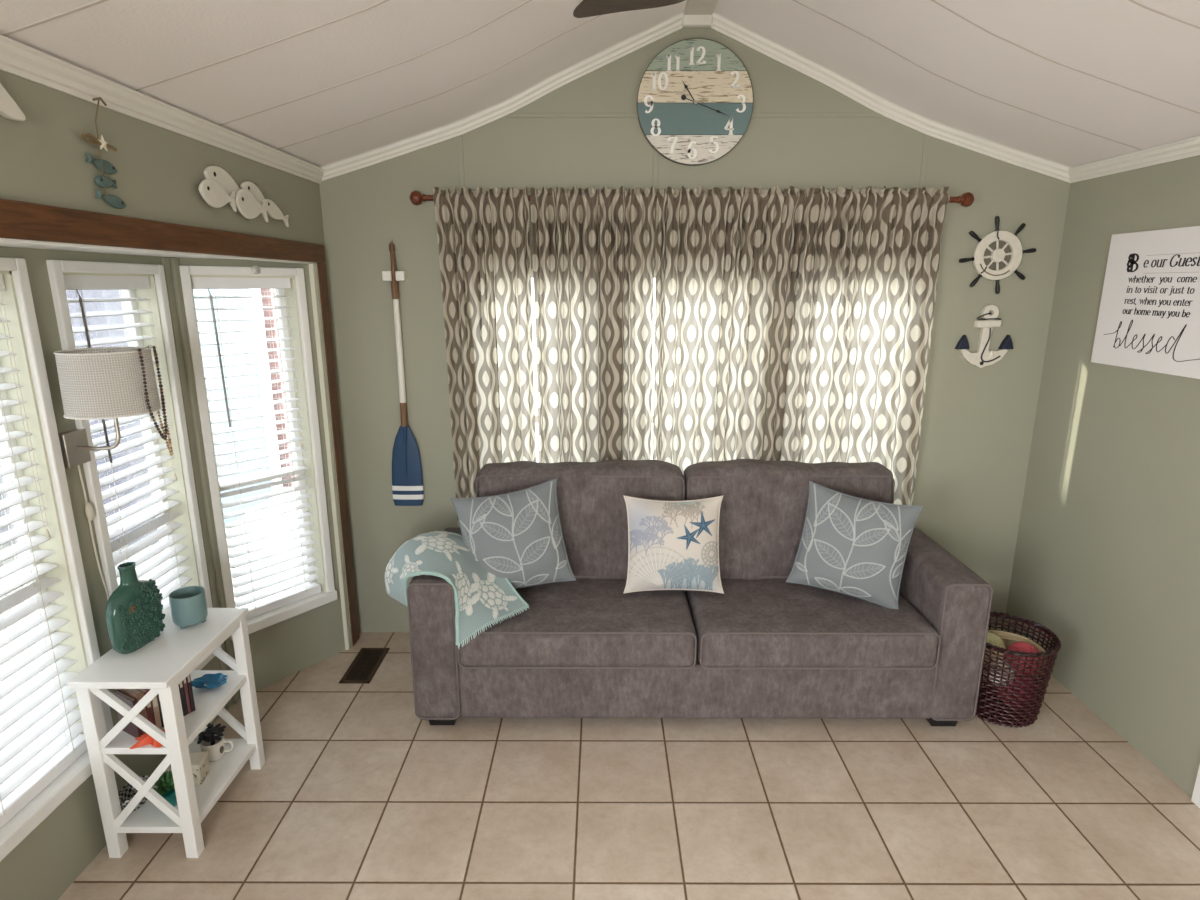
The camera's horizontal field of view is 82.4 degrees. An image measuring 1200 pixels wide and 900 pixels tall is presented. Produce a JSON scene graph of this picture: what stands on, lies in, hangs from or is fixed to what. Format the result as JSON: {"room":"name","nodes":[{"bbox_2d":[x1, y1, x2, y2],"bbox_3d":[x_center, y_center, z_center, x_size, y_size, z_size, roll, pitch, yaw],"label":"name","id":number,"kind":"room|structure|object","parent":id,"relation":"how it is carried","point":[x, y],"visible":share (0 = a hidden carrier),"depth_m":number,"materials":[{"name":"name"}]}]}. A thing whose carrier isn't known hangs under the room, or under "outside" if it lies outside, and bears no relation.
{"room":"living room","nodes":[
{"label":"living room","id":0,"kind":"room"},
{"bbox_2d":[0,246,225,899],"bbox_3d":[-1.650,0.375,1.921,0.110,1.888,1.821,0,14,0],"label":"wall","id":1,"kind":"structure","parent":0,"point":[43,866],"depth_m":2.05,"materials":[{"name":"paint"}]},
{"bbox_2d":[0,257,112,861],"bbox_3d":[-1.634,0.283,1.811,0.138,1.539,0.526,0,14,0],"label":"window","id":2,"kind":"structure","parent":1,"relation":"in","point":[19,310],"depth_m":1.97,"materials":[{"name":"white plastic"}]},
{"bbox_2d":[0,274,87,827],"bbox_3d":[-1.626,0.277,1.810,0.070,1.452,0.422,0,14,0],"label":"window blind","id":3,"kind":"object","parent":2,"relation":"attached to","point":[41,736],"visible":0.95,"depth_m":1.95,"materials":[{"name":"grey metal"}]},
{"bbox_2d":[53,346,161,598],"bbox_3d":[-1.461,0.308,2.144,0.271,1.234,0.242,0,14,0],"label":"wall sconce","id":4,"kind":"object","parent":1,"relation":"attached to","point":[95,383],"visible":0.9,"depth_m":1.95,"materials":[{"name":"white fabric"}]},
{"bbox_2d":[85,502,93,520],"bbox_3d":[-1.582,0.191,2.126,0.020,0.060,0.024,0,14,0],"label":"switch","id":5,"kind":"object","parent":4,"relation":"attached to","point":[89,510],"depth_m":2.12,"materials":[{"name":"beige plastic"}]},
{"bbox_2d":[138,347,167,439],"bbox_3d":[-1.327,-0.167,2.050,0.022,0.281,0.110,-2,14,-9],"label":"necklace","id":6,"kind":"object","parent":4,"relation":"hanging from","point":[161,434],"visible":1,"depth_m":2.06,"materials":[{"name":"wood"}]},
{"bbox_2d":[147,345,172,455],"bbox_3d":[-1.361,-0.150,2.130,0.070,0.348,0.021,12,18,40],"label":"necklace","id":7,"kind":"object","parent":4,"relation":"hanging from","point":[158,412],"visible":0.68,"depth_m":2.15,"materials":[{"name":"wood"}]},
{"bbox_2d":[46,260,221,669],"bbox_3d":[-1.632,0.140,2.404,0.138,1.539,0.526,0,14,0],"label":"window","id":8,"kind":"structure","parent":1,"relation":"in","point":[158,295],"depth_m":2.46,"materials":[{"name":"white plastic"}]},
{"bbox_2d":[63,275,191,610],"bbox_3d":[-1.624,0.135,2.403,0.070,1.452,0.422,0,14,0],"label":"window blind","id":9,"kind":"object","parent":8,"relation":"attached to","point":[72,282],"visible":0.47,"depth_m":2.40,"materials":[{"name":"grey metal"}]},
{"bbox_2d":[161,257,238,708],"bbox_3d":[-1.591,0.194,2.738,0.042,1.858,0.072,0,14,0],"label":"trim","id":10,"kind":"structure","parent":1,"relation":"attached to","point":[171,264],"depth_m":2.68,"materials":[{"name":"green paint"}]},
{"bbox_2d":[0,70,359,632],"bbox_3d":[-1.290,0.494,0.609,0.060,2.270,5.546,0,14,0],"label":"wall","id":11,"kind":"structure","parent":0,"point":[159,175],"depth_m":1.83,"materials":[{"name":"paint"}]},
{"bbox_2d":[0,83,25,120],"bbox_3d":[-1.249,-0.731,1.335,0.020,0.272,0.277,0,14,0],"label":"starfish ornament","id":12,"kind":"object","parent":11,"relation":"attached to","point":[9,109],"visible":1,"depth_m":1.44,"materials":[{"name":"white paint"}]},
{"bbox_2d":[81,97,125,208],"bbox_3d":[-1.236,-0.740,1.712,0.035,0.254,0.125,0,14,0],"label":"garland","id":13,"kind":"object","parent":11,"relation":"attached to","point":[102,181],"visible":1,"depth_m":1.71,"materials":[{"name":"wood"}]},
{"bbox_2d":[0,238,313,263],"bbox_3d":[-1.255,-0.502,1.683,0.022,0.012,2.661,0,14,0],"label":"trim","id":14,"kind":"structure","parent":11,"relation":"attached to","point":[7,240],"depth_m":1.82,"materials":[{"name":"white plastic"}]},
{"bbox_2d":[0,34,324,183],"bbox_3d":[-1.240,-0.565,0.354,0.040,0.056,5.546,0,14,0],"label":"trim","id":15,"kind":"structure","parent":11,"relation":"attached to","point":[19,59],"depth_m":1.81,"materials":[{"name":"white paint"}]},
{"bbox_2d":[0,198,325,262],"bbox_3d":[-1.247,-0.546,1.694,0.022,0.079,2.841,0,14,0],"label":"trim","id":16,"kind":"structure","parent":11,"relation":"attached to","point":[18,219],"depth_m":1.81,"materials":[{"name":"brown wood"}]},
{"bbox_2d":[198,166,288,226],"bbox_3d":[-1.237,-0.888,2.409,0.032,0.153,0.616,0,14,0],"label":"plaque","id":17,"kind":"object","parent":11,"relation":"attached to","point":[218,188],"visible":1,"depth_m":2.32,"materials":[{"name":"white paint"}]},
{"bbox_2d":[317,263,358,645],"bbox_3d":[-1.243,0.072,3.257,0.022,1.853,0.090,0,14,0],"label":"trim","id":18,"kind":"structure","parent":11,"relation":"attached to","point":[322,274],"depth_m":3.23,"materials":[{"name":"brown wood"}]},
{"bbox_2d":[178,258,352,698],"bbox_3d":[-1.457,0.111,3.018,0.110,1.888,0.589,10,17,36],"label":"wall","id":19,"kind":"structure","parent":0,"point":[280,650],"depth_m":3.15,"materials":[{"name":"paint"}]},
{"bbox_2d":[179,265,337,640],"bbox_3d":[-1.462,0.007,2.958,0.138,1.539,0.500,10,17,36],"label":"window","id":20,"kind":"structure","parent":19,"relation":"in","point":[298,310],"depth_m":3.01,"materials":[{"name":"white plastic"}]},
{"bbox_2d":[191,277,320,619],"bbox_3d":[-1.456,0.003,2.952,0.070,1.452,0.396,10,17,36],"label":"window blind","id":21,"kind":"object","parent":20,"relation":"attached to","point":[262,607],"visible":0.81,"depth_m":2.96,"materials":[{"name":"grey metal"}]},
{"bbox_2d":[252,265,259,273],"bbox_3d":[-1.380,-0.727,2.766,0.031,0.036,0.036,10,17,36],"label":"hook","id":22,"kind":"object","parent":20,"relation":"attached to","point":[255,269],"visible":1,"depth_m":2.77,"materials":[{"name":"white plastic"}]},
{"bbox_2d":[309,263,350,649],"bbox_3d":[-1.262,0.086,3.197,0.040,1.853,0.032,0,14,0],"label":"trim","id":23,"kind":"structure","parent":19,"relation":"attached to","point":[312,269],"depth_m":3.16,"materials":[{"name":"beige paint"}]},
{"bbox_2d":[0,0,1199,167],"bbox_3d":[0.412,-0.923,0.325,3.583,0.736,5.666,0,14,0],"label":"ceiling","id":24,"kind":"structure","parent":0,"point":[132,44],"depth_m":2.21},
{"bbox_2d":[2,0,108,35],"bbox_3d":[0.405,-1.146,1.345,3.310,0.605,0.008,0,14,0],"label":"trim","id":25,"kind":"structure","parent":24,"relation":"attached to","point":[100,1],"depth_m":1.41,"materials":[{"name":"white wood"}]},
{"bbox_2d":[573,0,684,17],"bbox_3d":[0.580,-1.053,0.820,1.285,0.530,1.431,0,14,0],"label":"ceiling fan","id":26,"kind":"object","parent":24,"relation":"hanging from","point":[586,8],"visible":1,"depth_m":1.49,"materials":[{"name":"brown wood"}]},
{"bbox_2d":[135,0,1199,90],"bbox_3d":[0.406,-1.243,1.747,3.310,0.605,0.008,0,14,0],"label":"trim","id":27,"kind":"structure","parent":24,"relation":"attached to","point":[1132,1],"depth_m":1.78,"materials":[{"name":"white wood"}]},
{"bbox_2d":[684,0,717,14],"bbox_3d":[0.401,-1.184,0.201,0.120,0.014,5.546,0,14,0],"label":"trim","id":28,"kind":"structure","parent":24,"relation":"attached to","point":[693,7],"depth_m":2.79,"materials":[{"name":"paint"}]},
{"bbox_2d":[219,0,1199,125],"bbox_3d":[0.407,-1.339,2.145,3.310,0.605,0.008,0,14,0],"label":"trim","id":29,"kind":"structure","parent":24,"relation":"attached to","point":[946,8],"depth_m":2.17,"materials":[{"name":"white wood"}]},
{"bbox_2d":[277,0,1141,149],"bbox_3d":[0.408,-1.433,2.539,3.310,0.605,0.008,0,14,0],"label":"trim","id":30,"kind":"structure","parent":24,"relation":"attached to","point":[793,0],"depth_m":2.56,"materials":[{"name":"white wood"}]},
{"bbox_2d":[58,632,1199,899],"bbox_3d":[0.203,1.623,0.938,4.002,0.080,5.666,0,14,0],"label":"floor","id":31,"kind":"structure","parent":0,"point":[355,795],"depth_m":2.34,"materials":[{"name":"beige tile"}]},
{"bbox_2d":[66,608,264,857],"bbox_3d":[-1.410,0.929,2.304,0.292,0.632,0.478,0,14,0],"label":"side table","id":32,"kind":"object","parent":31,"relation":"on","point":[163,663],"visible":0.97,"depth_m":2.14,"materials":[{"name":"white paint"}]},
{"bbox_2d":[113,690,142,737],"bbox_3d":[-1.464,0.821,2.129,0.110,0.135,0.012,7,15,28],"label":"book","id":33,"kind":"object","parent":32,"relation":"on","point":[131,728],"visible":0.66,"depth_m":2.12,"materials":[{"name":"paper"}]},
{"bbox_2d":[118,689,147,733],"bbox_3d":[-1.456,0.811,2.141,0.110,0.150,0.018,7,15,28],"label":"book","id":34,"kind":"object","parent":32,"relation":"on","point":[137,694],"visible":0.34,"depth_m":2.11,"materials":[{"name":"brown paper"}]},
{"bbox_2d":[118,775,148,811],"bbox_3d":[-1.514,1.127,2.235,0.082,0.057,0.125,0,14,0],"label":"woven tray","id":35,"kind":"object","parent":32,"relation":"on","point":[128,791],"visible":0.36,"depth_m":2.23,"materials":[{"name":"grey wicker"}]},
{"bbox_2d":[105,562,164,653],"bbox_3d":[-1.483,0.493,2.184,0.083,0.272,0.194,2,14,7],"label":"vase","id":36,"kind":"object","parent":32,"relation":"on","point":[134,617],"visible":1,"depth_m":2.15,"materials":[{"name":"green ceramic"}]},
{"bbox_2d":[139,689,154,724],"bbox_3d":[-1.447,0.809,2.158,0.110,0.145,0.016,7,15,28],"label":"book","id":37,"kind":"object","parent":32,"relation":"on","point":[149,710],"visible":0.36,"depth_m":2.13,"materials":[{"name":"red paper"}]},
{"bbox_2d":[130,729,164,748],"bbox_3d":[-1.363,0.879,2.112,0.138,0.026,0.090,-4,14,-17],"label":"starfish","id":38,"kind":"object","parent":32,"relation":"on","point":[145,739],"visible":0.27,"depth_m":2.09,"materials":[{"name":"orange ceramic"}]},
{"bbox_2d":[148,689,161,728],"bbox_3d":[-1.438,0.812,2.175,0.110,0.132,0.017,7,15,28],"label":"book","id":39,"kind":"object","parent":32,"relation":"on","point":[155,707],"visible":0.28,"depth_m":2.15,"materials":[{"name":"beige paper"}]},
{"bbox_2d":[157,694,163,726],"bbox_3d":[-1.429,0.799,2.188,0.110,0.150,0.015,7,15,28],"label":"book","id":40,"kind":"object","parent":32,"relation":"on","point":[158,698],"visible":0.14,"depth_m":2.16,"materials":[{"name":"black paper"}]},
{"bbox_2d":[153,770,176,806],"bbox_3d":[-1.402,1.096,2.215,0.098,0.129,0.094,0,14,0],"label":"potted succulent","id":41,"kind":"object","parent":32,"relation":"on","point":[165,784],"visible":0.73,"depth_m":2.20,"materials":[{"name":"green plant"}]},
{"bbox_2d":[158,788,176,806],"bbox_3d":[-1.400,1.129,2.221,0.087,0.062,0.086,0,14,0],"label":"pot","id":42,"kind":"object","parent":41,"relation":"attached to","point":[170,795],"depth_m":2.20,"materials":[{"name":"teal ceramic"}]},
{"bbox_2d":[101,670,246,753],"bbox_3d":[-1.407,0.863,2.290,0.270,0.022,0.433,0,14,0],"label":"shelf","id":43,"kind":"object","parent":32,"relation":"attached to","point":[208,702],"depth_m":2.23,"materials":[{"name":"white paint"}]},
{"bbox_2d":[178,682,187,715],"bbox_3d":[-1.398,0.779,2.242,0.110,0.165,0.012,7,15,28],"label":"book","id":44,"kind":"object","parent":32,"relation":"on","point":[181,689],"visible":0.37,"depth_m":2.22,"materials":[{"name":"black paper"}]},
{"bbox_2d":[182,678,190,713],"bbox_3d":[-1.391,0.770,2.252,0.110,0.178,0.011,7,15,28],"label":"book","id":45,"kind":"object","parent":32,"relation":"on","point":[184,681],"visible":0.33,"depth_m":2.23,"materials":[{"name":"red paper"}]},
{"bbox_2d":[117,739,255,832],"bbox_3d":[-1.407,1.139,2.356,0.270,0.022,0.433,0,14,0],"label":"shelf","id":46,"kind":"object","parent":32,"relation":"attached to","point":[148,818],"depth_m":2.28,"materials":[{"name":"white paint"}]},
{"bbox_2d":[168,586,207,628],"bbox_3d":[-1.399,0.538,2.334,0.108,0.114,0.108,0,14,0],"label":"pot","id":47,"kind":"object","parent":32,"relation":"on","point":[188,605],"visible":1,"depth_m":2.30,"materials":[{"name":"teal ceramic"}]},
{"bbox_2d":[170,751,209,784],"bbox_3d":[-1.399,1.091,2.344,0.094,0.078,0.076,-2,14,-8],"label":"decorative box","id":48,"kind":"object","parent":32,"relation":"on","point":[199,760],"visible":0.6,"depth_m":2.33,"materials":[{"name":"beige cardboard"}]},
{"bbox_2d":[186,674,195,711],"bbox_3d":[-1.385,0.770,2.264,0.110,0.172,0.012,7,15,28],"label":"book","id":49,"kind":"object","parent":32,"relation":"on","point":[188,678],"visible":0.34,"depth_m":2.24,"materials":[{"name":"brown paper"}]},
{"bbox_2d":[191,673,227,688],"bbox_3d":[-1.369,0.808,2.394,0.133,0.037,0.086,0,14,0],"label":"spoon rest","id":50,"kind":"object","parent":32,"relation":"on","point":[207,681],"visible":0.95,"depth_m":2.40,"materials":[{"name":"blue ceramic"}]},
{"bbox_2d":[197,723,232,761],"bbox_3d":[-1.389,1.042,2.456,0.096,0.121,0.104,11,17,38],"label":"potted plant","id":51,"kind":"object","parent":32,"relation":"on","point":[211,740],"visible":0.95,"depth_m":2.44,"materials":[{"name":"black plant"}]},
{"bbox_2d":[200,734,232,761],"bbox_3d":[-1.373,1.069,2.457,0.103,0.069,0.076,0,14,0],"label":"mug","id":52,"kind":"object","parent":51,"relation":"attached to","point":[216,750],"depth_m":2.44,"materials":[{"name":"white ceramic"}]},
{"bbox_2d":[339,648,389,683],"bbox_3d":[-1.115,1.021,3.260,0.140,0.005,0.308,0,14,0],"label":"floor vent","id":53,"kind":"object","parent":31,"relation":"in","point":[367,661],"visible":1,"depth_m":3.25,"materials":[{"name":"brown metal"}]},
{"bbox_2d":[406,459,992,725],"bbox_3d":[0.381,0.590,2.958,2.250,0.986,0.703,0,14,0],"label":"sofa","id":54,"kind":"object","parent":31,"relation":"on","point":[767,646],"visible":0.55,"depth_m":2.73,"materials":[{"name":"grey fabric"}]},
{"bbox_2d":[385,531,528,648],"bbox_3d":[-0.587,0.543,2.786,0.570,0.344,0.365,7,15,27],"label":"throw blanket","id":55,"kind":"object","parent":54,"relation":"on","point":[482,598],"visible":0.98,"depth_m":2.73,"materials":[{"name":"teal fabric"}]},
{"bbox_2d":[450,478,575,588],"bbox_3d":[-0.367,0.382,2.913,0.522,0.502,0.200,-2,14,-8],"label":"throw pillow","id":56,"kind":"object","parent":54,"relation":"on","point":[517,536],"visible":0.88,"depth_m":2.86,"materials":[{"name":"grey fabric"}]},
{"bbox_2d":[459,579,695,666],"bbox_3d":[-0.089,0.718,2.913,0.932,0.189,0.552,0,14,0],"label":"seat cushion","id":57,"kind":"object","parent":54,"relation":"on","point":[580,622],"depth_m":2.66,"materials":[{"name":"grey fabric"}]},
{"bbox_2d":[477,459,684,579],"bbox_3d":[-0.087,0.320,3.137,0.934,0.537,0.231,0,14,0],"label":"cushion","id":58,"kind":"object","parent":54,"relation":"on","point":[592,509],"depth_m":3.04,"materials":[{"name":"grey fabric"}]},
{"bbox_2d":[623,495,723,593],"bbox_3d":[0.313,0.402,2.918,0.428,0.401,0.172,0,14,0],"label":"throw pillow","id":59,"kind":"object","parent":54,"relation":"on","point":[673,545],"visible":1,"depth_m":2.87,"materials":[{"name":"beige fabric"}]},
{"bbox_2d":[683,459,892,579],"bbox_3d":[0.844,0.318,3.135,0.924,0.541,0.231,0,14,0],"label":"cushion","id":60,"kind":"object","parent":54,"relation":"on","point":[764,504],"depth_m":3.04,"materials":[{"name":"grey fabric"}]},
{"bbox_2d":[685,578,938,667],"bbox_3d":[0.852,0.719,2.910,0.930,0.189,0.552,0,14,0],"label":"seat cushion","id":61,"kind":"object","parent":54,"relation":"on","point":[756,622],"depth_m":2.67,"materials":[{"name":"grey fabric"}]},
{"bbox_2d":[786,481,923,608],"bbox_3d":[1.057,0.399,2.867,0.515,0.493,0.203,5,14,20],"label":"throw pillow","id":62,"kind":"object","parent":54,"relation":"on","point":[853,546],"visible":1,"depth_m":2.81,"materials":[{"name":"grey fabric"}]},
{"bbox_2d":[975,611,1061,727],"bbox_3d":[1.698,0.924,2.891,0.372,0.360,0.371,-5,14,-20],"label":"wicker basket","id":63,"kind":"object","parent":31,"relation":"on","point":[990,707],"visible":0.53,"depth_m":2.77,"materials":[{"name":"brown wicker"}]},
{"bbox_2d":[984,632,1005,663],"bbox_3d":[1.623,0.828,2.868,0.133,0.130,0.132,0,14,0],"label":"yarn ball","id":64,"kind":"object","parent":63,"relation":"in","point":[993,639],"visible":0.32,"depth_m":2.82,"materials":[{"name":"fabric"}]},
{"bbox_2d":[984,660,1013,686],"bbox_3d":[1.632,0.912,2.806,0.108,0.108,0.108,-8,16,-31],"label":"yarn ball","id":65,"kind":"object","parent":63,"relation":"in","point":[995,660],"visible":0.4,"depth_m":2.77,"materials":[{"name":"white fabric"}]},
{"bbox_2d":[996,674,1036,707],"bbox_3d":[1.719,0.988,2.834,0.147,0.147,0.147,-8,15,-29],"label":"yarn ball","id":66,"kind":"object","parent":63,"relation":"in","point":[1014,674],"visible":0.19,"depth_m":2.79,"materials":[{"name":"fabric"}]},
{"bbox_2d":[988,630,1046,674],"bbox_3d":[1.724,0.847,2.889,0.268,0.148,0.062,8,16,30],"label":"cloth","id":67,"kind":"object","parent":63,"relation":"in","point":[1008,638],"visible":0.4,"depth_m":2.89,"materials":[{"name":"beige fabric"}]},
{"bbox_2d":[1005,642,1041,673],"bbox_3d":[1.729,0.851,2.801,0.130,0.130,0.129,7,15,28],"label":"yarn ball","id":68,"kind":"object","parent":63,"relation":"in","point":[1019,646],"visible":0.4,"depth_m":2.77,"materials":[{"name":"red fabric"}]},
{"bbox_2d":[319,27,1070,631],"bbox_3d":[0.420,-0.467,3.287,3.583,2.887,0.120,0,14,0],"label":"wall","id":69,"kind":"structure","parent":0,"point":[977,427],"depth_m":3.13,"materials":[{"name":"paint"}]},
{"bbox_2d":[382,241,423,505],"bbox_3d":[-0.944,-0.338,3.237,0.154,1.260,0.042,0,14,0],"label":"oar","id":70,"kind":"object","parent":69,"relation":"hanging from","point":[407,480],"visible":1,"depth_m":3.31,"materials":[{"name":"white paint"}]},
{"bbox_2d":[457,136,464,187],"bbox_3d":[-0.615,-0.213,3.287,0.024,2.394,0.005,0,14,0],"label":"trim","id":71,"kind":"structure","parent":69,"relation":"attached to","point":[459,138],"depth_m":3.03,"materials":[{"name":"paint"}]},
{"bbox_2d":[531,269,537,422],"bbox_3d":[-0.280,-0.254,3.334,0.540,1.210,0.108,0,14,0],"label":"window","id":72,"kind":"structure","parent":69,"relation":"in","point":[536,415],"depth_m":3.37,"materials":[{"name":"beige paint"}]},
{"bbox_2d":[653,148,658,252],"bbox_3d":[0.246,-1.177,3.053,0.024,0.577,0.005,0,14,0],"label":"trim","id":73,"kind":"structure","parent":69,"relation":"attached to","point":[655,153],"depth_m":3.04,"materials":[{"name":"paint"}]},
{"bbox_2d":[410,190,973,206],"bbox_3d":[0.397,-1.098,3.008,2.445,0.070,0.127,0,14,0],"label":"curtain rod","id":74,"kind":"object","parent":69,"relation":"attached to","point":[966,200],"visible":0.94,"depth_m":2.96,"materials":[{"name":"red wood"}]},
{"bbox_2d":[432,186,535,526],"bbox_3d":[-0.509,-0.292,3.178,0.419,1.758,0.094,0,14,0],"label":"curtain","id":75,"kind":"object","parent":74,"relation":"hanging from","point":[483,234],"visible":0.84,"depth_m":3.11,"materials":[{"name":"beige fabric"}]},
{"bbox_2d":[530,186,655,462],"bbox_3d":[-0.029,-0.294,3.184,0.543,1.759,0.111,0,14,0],"label":"curtain","id":76,"kind":"object","parent":74,"relation":"hanging from","point":[593,250],"visible":0.77,"depth_m":3.11,"materials":[{"name":"beige fabric"}]},
{"bbox_2d":[652,186,784,473],"bbox_3d":[0.520,-0.294,3.184,0.550,1.759,0.115,0,14,0],"label":"curtain","id":77,"kind":"object","parent":74,"relation":"hanging from","point":[717,249],"visible":0.75,"depth_m":3.10,"materials":[{"name":"beige fabric"}]},
{"bbox_2d":[763,185,949,505],"bbox_3d":[1.142,-0.294,3.182,0.745,1.760,0.117,0,14,0],"label":"curtain","id":78,"kind":"object","parent":74,"relation":"hanging from","point":[857,273],"visible":0.84,"depth_m":3.11,"materials":[{"name":"beige fabric"}]},
{"bbox_2d":[504,113,882,117],"bbox_3d":[0.404,-1.458,2.985,1.650,0.018,0.005,0,14,0],"label":"trim","id":79,"kind":"structure","parent":69,"relation":"attached to","point":[511,115],"depth_m":2.98,"materials":[{"name":"paint"}]},
{"bbox_2d":[637,38,753,165],"bbox_3d":[0.410,-1.498,2.960,0.502,0.502,0.034,0,14,0],"label":"wall clock","id":80,"kind":"object","parent":69,"relation":"attached to","point":[695,98],"visible":1,"depth_m":2.95,"materials":[{"name":"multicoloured wood"}]},
{"bbox_2d":[320,11,1071,182],"bbox_3d":[0.409,-1.509,2.954,3.380,0.678,0.040,0,14,0],"label":"trim","id":81,"kind":"structure","parent":69,"relation":"attached to","point":[721,24],"depth_m":2.96,"materials":[{"name":"white paint"}]},
{"bbox_2d":[682,13,712,27],"bbox_3d":[0.409,-1.813,2.883,0.124,0.060,0.036,0,14,0],"label":"trim","id":82,"kind":"structure","parent":69,"relation":"attached to","point":[689,21],"depth_m":2.87,"materials":[{"name":"white paint"}]},
{"bbox_2d":[919,136,929,188],"bbox_3d":[1.432,-0.212,3.282,0.024,2.394,0.005,0,14,0],"label":"trim","id":83,"kind":"structure","parent":69,"relation":"attached to","point":[926,138],"depth_m":3.02,"materials":[{"name":"paint"}]},
{"bbox_2d":[955,305,1013,367],"bbox_3d":[1.794,-0.527,3.189,0.262,0.291,0.035,0,14,0],"label":"ornament","id":84,"kind":"object","parent":69,"relation":"attached to","point":[982,357],"visible":1,"depth_m":3.19,"materials":[{"name":"white paint"}]},
{"bbox_2d":[959,216,1035,293],"bbox_3d":[1.799,-0.879,3.100,0.341,0.341,0.034,0,14,0],"label":"ornament","id":85,"kind":"object","parent":69,"relation":"attached to","point":[998,254],"visible":1,"depth_m":3.10,"materials":[{"name":"white paint"}]},
{"bbox_2d":[976,687,1031,726],"bbox_3d":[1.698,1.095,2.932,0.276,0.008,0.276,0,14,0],"label":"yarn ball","id":86,"kind":"object","parent":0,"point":[1005,723],"depth_m":2.85,"materials":[{"name":"fabric"}]},
{"bbox_2d":[1003,155,1199,796],"bbox_3d":[2.143,0.496,0.599,0.120,2.270,5.546,0,14,0],"label":"wall","id":87,"kind":"structure","parent":0,"point":[1107,556],"depth_m":2.76,"materials":[{"name":"paint"}]},
{"bbox_2d":[1068,136,1199,182],"bbox_3d":[2.063,-0.564,0.345,0.040,0.056,5.546,0,14,0],"label":"trim","id":88,"kind":"structure","parent":87,"relation":"attached to","point":[1190,147],"depth_m":2.63,"materials":[{"name":"white paint"}]},
{"bbox_2d":[1091,226,1199,378],"bbox_3d":[2.077,-0.552,2.545,0.021,0.515,0.590,0,14,0],"label":"wall sign","id":89,"kind":"object","parent":87,"relation":"attached to","point":[1149,315],"visible":1,"depth_m":2.56,"materials":[{"name":"white"}]},
{"bbox_2d":[1191,765,1199,807],"bbox_3d":[2.128,0.313,1.682,0.116,2.120,0.977,0,14,0],"label":"trim","id":90,"kind":"structure","parent":87,"relation":"attached to","point":[1195,799],"depth_m":2.38,"materials":[{"name":"white plastic"}]},
{"label":"outside","id":91,"kind":"structure","parent":0,"visible":0},
{"bbox_2d":[225,388,653,607],"bbox_3d":[0.000,2.059,0.495,28.000,0.120,28.000,0,14,0],"label":"ground","id":92,"kind":"structure","parent":91,"point":[230,530],"depth_m":5.71,"materials":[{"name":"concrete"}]},
{"bbox_2d":[193,289,282,523],"bbox_3d":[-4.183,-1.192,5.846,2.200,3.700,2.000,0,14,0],"label":"house","id":93,"kind":"structure","parent":92,"relation":"on","point":[223,302],"depth_m":6.24,"materials":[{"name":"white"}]},
{"bbox_2d":[260,289,295,486],"bbox_3d":[-3.479,-1.135,7.277,0.600,2.920,0.940,0,14,0],"label":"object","id":94,"kind":"object","parent":92,"relation":"on","point":[267,323],"visible":0.02,"depth_m":6.93,"materials":[{"name":"brick"}]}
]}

